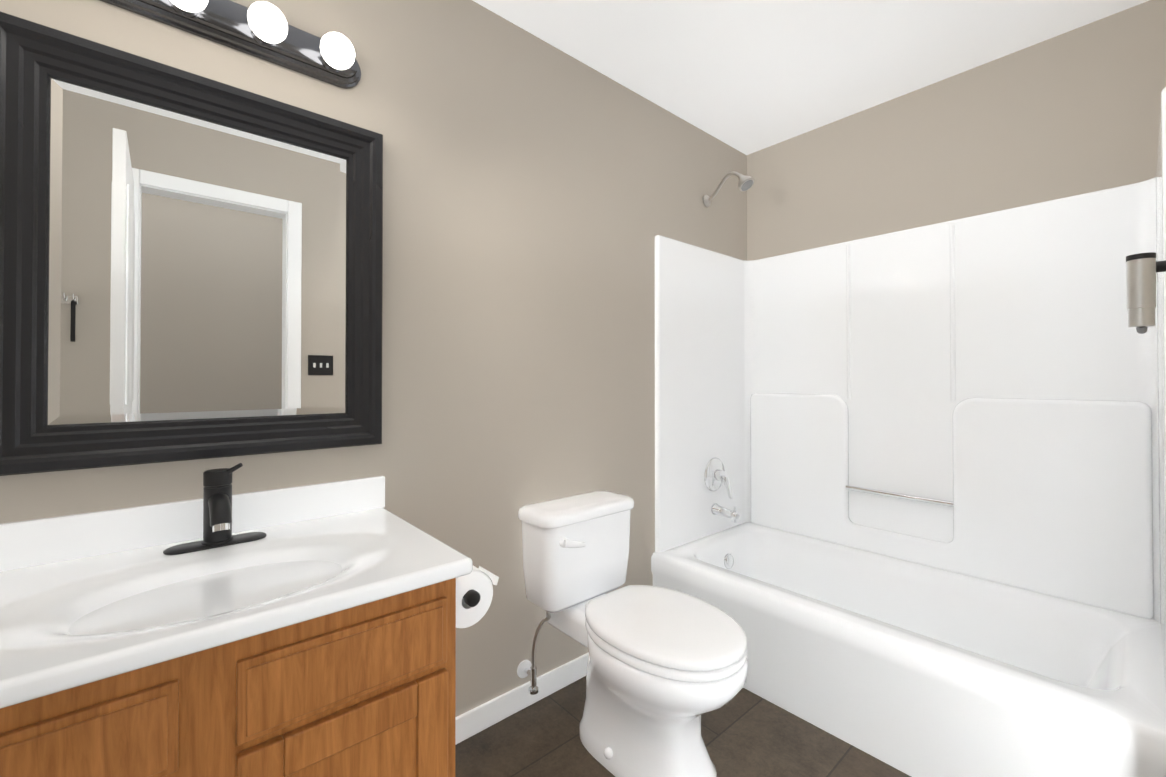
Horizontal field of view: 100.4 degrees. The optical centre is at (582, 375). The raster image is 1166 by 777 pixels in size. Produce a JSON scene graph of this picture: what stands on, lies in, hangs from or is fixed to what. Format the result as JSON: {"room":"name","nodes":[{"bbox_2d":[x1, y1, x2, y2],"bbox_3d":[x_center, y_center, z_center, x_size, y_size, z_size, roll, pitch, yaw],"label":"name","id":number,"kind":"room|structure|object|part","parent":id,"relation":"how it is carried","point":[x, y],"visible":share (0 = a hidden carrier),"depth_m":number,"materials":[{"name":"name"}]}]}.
{"room":"bathroom","nodes":[
{"label":"bathroom","id":0,"kind":"room"},
{"bbox_2d":[0,0,746,716],"bbox_3d":[-0.192,-0.034,1.836,3.070,2.440,0.100,0,-1,-41],"label":"wall","id":1,"kind":"structure","parent":0,"point":[540,194],"depth_m":1.66,"materials":[{"name":"beige paint"}]},
{"bbox_2d":[0,11,382,475],"bbox_3d":[-0.867,-0.253,1.165,0.748,0.895,0.033,0,-1,-41],"label":"framed mirror","id":2,"kind":"object","parent":1,"relation":"attached to","point":[191,266],"visible":1,"depth_m":1.11,"materials":[{"name":"black wood"}]},
{"bbox_2d":[47,77,346,424],"bbox_3d":[-0.875,-0.253,1.174,0.572,0.719,0.004,0,-1,-41],"label":"mirror glass","id":3,"kind":"object","parent":2,"relation":"attached to","point":[197,258],"depth_m":1.13,"materials":[{"name":"silver metal"}]},
{"bbox_2d":[100,0,360,88],"bbox_3d":[-0.838,-0.858,1.122,0.654,0.116,0.144,0,-1,-41],"label":"sconce","id":4,"kind":"object","parent":1,"relation":"attached to","point":[263,30],"visible":1,"depth_m":1.17,"materials":[{"name":"glossy black metal"},{"name":"white glass"}]},
{"bbox_2d":[169,0,197,17],"bbox_3d":[-0.896,-0.841,1.092,0.052,0.052,0.029,0,-1,-41],"label":"socket","id":5,"kind":"object","parent":4,"relation":"attached to","point":[173,8],"depth_m":1.10,"materials":[{"name":"black metal"}]},
{"bbox_3d":[-0.866,-0.841,1.057,0.082,0.082,0.082,0,-1,-41],"label":"bulb","id":6,"kind":"part","parent":4,"relation":"part of","materials":[{"name":"white glass"}]},
{"bbox_2d":[251,31,275,47],"bbox_3d":[-0.781,-0.840,1.192,0.052,0.052,0.029,0,-1,-41],"label":"socket","id":7,"kind":"object","parent":4,"relation":"attached to","point":[255,39],"depth_m":1.20,"materials":[{"name":"black metal"}]},
{"bbox_3d":[-0.750,-0.840,1.157,0.082,0.082,0.082,0,-1,-41],"label":"bulb","id":8,"kind":"part","parent":4,"relation":"part of","materials":[{"name":"white glass"}]},
{"bbox_2d":[321,56,340,72],"bbox_3d":[-0.665,-0.839,1.292,0.052,0.052,0.029,0,-1,-41],"label":"socket","id":9,"kind":"object","parent":4,"relation":"attached to","point":[325,66],"depth_m":1.29,"materials":[{"name":"black metal"}]},
{"bbox_3d":[-0.634,-0.840,1.257,0.082,0.082,0.082,0,-1,-41],"label":"bulb","id":10,"kind":"part","parent":4,"relation":"part of","materials":[{"name":"white glass"}]},
{"bbox_2d":[455,676,910,776],"bbox_3d":[0.708,1.201,0.786,3.070,0.050,2.850,0,-1,-41],"label":"floor","id":11,"kind":"structure","parent":0,"point":[745,732],"depth_m":1.55,"materials":[{"name":"tile"}]},
{"bbox_2d":[0,463,498,776],"bbox_3d":[-0.682,0.687,0.973,0.992,0.982,0.550,0,-1,-41],"label":"bathroom vanity","id":12,"kind":"object","parent":11,"relation":"on","point":[218,629],"visible":1,"depth_m":0.87,"materials":[{"name":"brown wood"}]},
{"bbox_3d":[-0.732,0.517,0.604,0.353,0.132,0.018,0,-1,-41],"label":"drawer","id":13,"kind":"part","parent":12,"relation":"part of","materials":[{"name":"brown wood"}]},
{"bbox_2d":[0,476,384,571],"bbox_3d":[-0.905,0.336,1.134,0.862,0.092,0.020,0,-1,-41],"label":"backsplash","id":14,"kind":"structure","parent":12,"relation":"on","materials":[{"name":"white stone"}]},
{"bbox_2d":[163,463,265,554],"bbox_3d":[-0.800,0.288,1.069,0.186,0.181,0.133,0,-1,-41],"label":"faucet","id":15,"kind":"object","parent":12,"relation":"on","point":[218,539],"depth_m":1.07,"materials":[{"name":"black metal"}]},
{"bbox_3d":[-0.412,0.519,0.881,0.353,0.132,0.018,0,-1,-41],"label":"drawer","id":16,"kind":"part","parent":12,"relation":"part of","materials":[{"name":"brown wood"}]},
{"bbox_3d":[-0.412,0.826,0.878,0.353,0.453,0.019,0,-1,-41],"label":"door","id":17,"kind":"part","parent":12,"relation":"part of","materials":[{"name":"brown wood"}]},
{"bbox_3d":[-0.300,0.512,1.169,0.034,0.034,0.162,0,-1,-41],"label":"post","id":18,"kind":"part","parent":12,"relation":"part of","materials":[{"name":"black metal"}]},
{"bbox_2d":[455,652,588,744],"bbox_3d":[-0.147,1.144,1.789,1.190,0.082,0.013,0,-1,-41],"label":"baseboard","id":19,"kind":"structure","parent":11,"relation":"on","point":[474,721],"depth_m":1.69,"materials":[{"name":"white paint"}]},
{"bbox_2d":[517,490,747,776],"bbox_3d":[0.158,0.818,1.562,0.432,0.731,0.759,0,-1,-41],"label":"toilet","id":20,"kind":"object","parent":11,"relation":"on","point":[666,668],"visible":1,"depth_m":1.45,"materials":[{"name":"white ceramic"}]},
{"bbox_3d":[-0.173,1.091,1.697,0.036,0.024,0.036,0,-1,-41],"label":"supply handle","id":21,"kind":"part","parent":20,"relation":"part of","materials":[{"name":"silver metal"}]},
{"bbox_3d":[-0.062,0.548,1.596,0.032,0.032,0.013,0,-1,-41],"label":"lever","id":22,"kind":"part","parent":20,"relation":"part of","materials":[{"name":"white plastic"}]},
{"bbox_3d":[-0.027,0.557,1.613,0.085,0.041,0.012,0,-1,-41],"label":"lever","id":23,"kind":"part","parent":20,"relation":"part of","materials":[{"name":"white plastic"}]},
{"bbox_3d":[-0.017,0.475,1.766,0.432,0.042,0.205,0,-1,-41],"label":"tank lid","id":24,"kind":"part","parent":20,"relation":"part of","materials":[{"name":"white ceramic"}]},
{"bbox_3d":[-0.017,0.645,1.766,0.410,0.296,0.187,0,-1,-41],"label":"tank","id":25,"kind":"part","parent":20,"relation":"part of","materials":[{"name":"white ceramic"}]},
{"bbox_3d":[0.224,0.986,1.484,0.392,0.394,0.555,0,-1,-41],"label":"bowl","id":26,"kind":"part","parent":20,"relation":"part of","materials":[{"name":"white ceramic"}]},
{"bbox_3d":[0.246,0.773,1.460,0.392,0.028,0.488,0,-1,-41],"label":"seat","id":27,"kind":"part","parent":20,"relation":"part of","materials":[{"name":"white plastic"}]},
{"bbox_3d":[0.246,0.740,1.460,0.392,0.036,0.488,0,-1,-41],"label":"seat lid","id":28,"kind":"part","parent":20,"relation":"part of","materials":[{"name":"white plastic"}]},
{"bbox_2d":[651,87,1165,776],"bbox_3d":[1.111,0.092,1.889,0.826,2.188,1.522,0,-1,-41],"label":"shower","id":29,"kind":"object","parent":11,"relation":"on","point":[909,501],"visible":1,"depth_m":1.86,"materials":[{"name":"white plastic"}]},
{"bbox_3d":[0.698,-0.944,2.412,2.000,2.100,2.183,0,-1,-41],"label":"arm","id":30,"kind":"part","parent":29,"relation":"part of"},
{"bbox_3d":[0.710,0.676,2.416,0.060,0.061,0.139,0,-1,-41],"label":"spout","id":31,"kind":"part","parent":29,"relation":"part of","materials":[{"name":"silver metal"}]},
{"bbox_3d":[0.718,0.558,2.420,0.058,0.115,0.039,0,-1,-41],"label":"valve lever","id":32,"kind":"part","parent":29,"relation":"part of","materials":[{"name":"silver metal"}]},
{"bbox_3d":[0.782,-0.906,2.315,0.062,0.036,0.053,0,-1,-41],"label":"head plate","id":33,"kind":"part","parent":29,"relation":"part of","materials":[{"name":"grey metal"}]},
{"bbox_2d":[651,522,1165,776],"bbox_3d":[1.111,0.990,1.881,0.825,0.392,1.522,0,-1,-41],"label":"tub","id":34,"kind":"object","parent":29,"relation":"in","point":[924,668],"depth_m":1.60,"materials":[{"name":"white plastic"}]},
{"bbox_3d":[1.388,0.446,2.122,0.036,0.715,1.429,0,-1,-41],"label":"moulding","id":35,"kind":"part","parent":29,"relation":"part of","materials":[{"name":"white plastic"}]},
{"bbox_2d":[472,0,1148,154],"bbox_3d":[0.708,-1.288,0.807,3.070,0.050,2.850,0,-1,-41],"label":"ceiling","id":36,"kind":"structure","parent":0,"point":[746,77],"depth_m":1.85,"materials":[{"name":"white paint"}]},
{"bbox_2d":[747,0,1165,260],"bbox_3d":[1.495,-0.032,2.156,0.100,2.440,1.624,0,-1,-41],"label":"wall","id":37,"kind":"structure","parent":0,"point":[1076,111],"depth_m":1.96,"materials":[{"name":"beige paint"}]},
{"bbox_3d":[0.870,-0.045,0.608,2.870,2.440,0.100,0,-1,-41],"label":"wall","id":38,"kind":"structure","parent":0,"visible":0},
{"bbox_2d":[1126,252,1165,333],"bbox_3d":[0.829,-0.123,0.689,0.199,0.118,0.074,0,-1,-41],"label":"soap dispenser","id":39,"kind":"object","parent":38,"relation":"attached to","point":[1142,269],"visible":1,"depth_m":0.64,"materials":[{"name":"silver metal"}]},
{"bbox_3d":[0.834,-0.157,0.690,0.016,0.016,0.054,0,-1,-41],"label":"post","id":40,"kind":"part","parent":39,"relation":"part of","materials":[{"name":"black metal"}]}
]}

